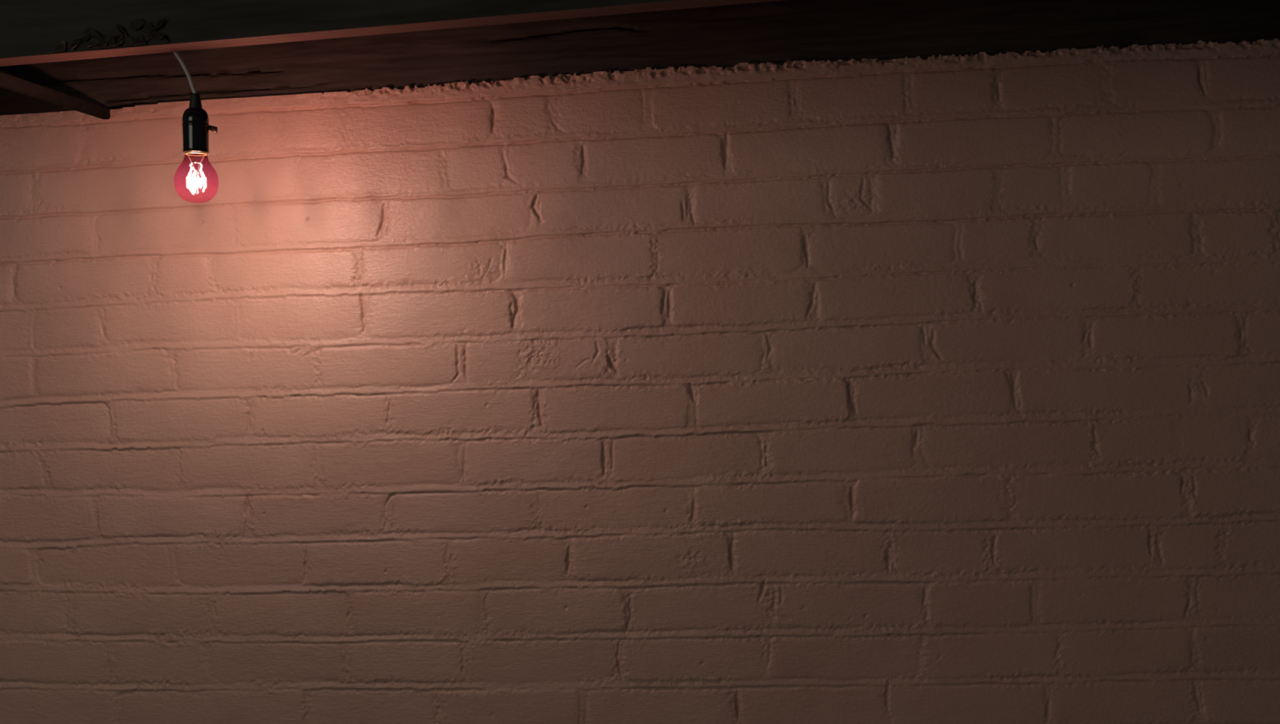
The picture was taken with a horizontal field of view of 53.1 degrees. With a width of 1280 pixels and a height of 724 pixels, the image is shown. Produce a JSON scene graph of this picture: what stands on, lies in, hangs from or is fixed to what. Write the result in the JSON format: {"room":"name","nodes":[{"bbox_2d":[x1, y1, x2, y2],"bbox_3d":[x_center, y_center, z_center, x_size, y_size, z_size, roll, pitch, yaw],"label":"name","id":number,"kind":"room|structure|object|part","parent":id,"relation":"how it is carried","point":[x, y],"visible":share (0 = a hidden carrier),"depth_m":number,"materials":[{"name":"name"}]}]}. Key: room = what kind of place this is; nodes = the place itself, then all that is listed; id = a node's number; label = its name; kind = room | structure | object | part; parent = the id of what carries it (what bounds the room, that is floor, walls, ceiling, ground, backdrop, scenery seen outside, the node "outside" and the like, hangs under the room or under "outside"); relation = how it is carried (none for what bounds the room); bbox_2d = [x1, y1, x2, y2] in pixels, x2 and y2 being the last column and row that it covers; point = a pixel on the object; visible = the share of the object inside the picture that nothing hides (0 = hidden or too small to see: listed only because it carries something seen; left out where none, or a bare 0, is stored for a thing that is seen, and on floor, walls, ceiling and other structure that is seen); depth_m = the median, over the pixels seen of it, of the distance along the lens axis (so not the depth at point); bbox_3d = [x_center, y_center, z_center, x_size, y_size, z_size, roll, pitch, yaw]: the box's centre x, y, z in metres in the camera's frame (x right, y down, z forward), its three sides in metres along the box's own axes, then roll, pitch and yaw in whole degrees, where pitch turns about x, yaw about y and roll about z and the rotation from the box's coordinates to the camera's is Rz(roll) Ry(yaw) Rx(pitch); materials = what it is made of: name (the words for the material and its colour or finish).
{"room":"basement","nodes":[
{"label":"basement","id":0,"kind":"room"},
{"bbox_2d":[0,38,1279,723],"bbox_3d":[-0.013,0.675,2.026,3.280,2.220,0.226,-2,1,7],"label":"wall","id":1,"kind":"structure","parent":0,"point":[945,389],"depth_m":1.90,"materials":[{"name":"brick"}]},
{"bbox_2d":[0,87,62,115],"bbox_3d":[-1.300,-0.568,2.038,0.787,0.382,0.016,-2,1,7],"label":"wedge","id":2,"kind":"object","parent":1,"relation":"on","point":[11,103],"visible":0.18,"depth_m":2.00,"materials":[{"name":"brown wood"}]},
{"bbox_2d":[0,71,110,119],"bbox_3d":[-0.846,-0.382,1.842,0.013,0.017,0.302,-2,1,7],"label":"batten","id":3,"kind":"object","parent":1,"relation":"attached to","point":[7,82],"visible":1,"depth_m":1.83,"materials":[{"name":"brown wood"}]},
{"bbox_2d":[0,0,1279,111],"bbox_3d":[-0.065,-0.616,1.965,3.280,0.400,0.133,-2,1,7],"label":"timber beam","id":4,"kind":"structure","parent":1,"relation":"on","point":[776,32],"depth_m":1.89,"materials":[{"name":"brown wood"}]},
{"bbox_3d":[-0.138,-0.821,1.397,3.280,0.030,1.300,-2,1,7],"label":"ceiling","id":5,"kind":"structure","parent":0,"visible":0},
{"bbox_2d":[0,0,784,66],"bbox_3d":[-0.206,-0.588,1.531,3.100,0.360,0.051,-2,1,11],"label":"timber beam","id":6,"kind":"structure","parent":5,"relation":"attached to","point":[32,31],"depth_m":1.58,"materials":[{"name":"brown wood"}]},
{"bbox_2d":[173,51,218,203],"bbox_3d":[-0.582,-0.393,1.659,0.055,0.372,0.055,-2,1,12],"label":"pendant lamp","id":7,"kind":"object","parent":6,"relation":"hanging from","point":[195,170],"visible":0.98,"depth_m":1.65,"materials":[{"name":"black plastic"}]},
{"bbox_3d":[-0.592,-0.458,1.647,0.036,0.240,0.008,-3,1,-42],"label":"cord","id":8,"kind":"part","parent":7,"relation":"part of","materials":[{"name":"grey plastic"}]},
{"bbox_3d":[-0.576,-0.240,1.661,0.055,0.067,0.055,0,1,7],"label":"light bulb","id":9,"kind":"part","parent":7,"relation":"part of","materials":[{"name":"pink glass"}]},
{"bbox_3d":[-0.557,-0.303,1.667,0.013,0.011,0.009,-2,1,-18],"label":"switch lever","id":10,"kind":"part","parent":7,"relation":"part of","materials":[{"name":"black plastic"}]}
]}

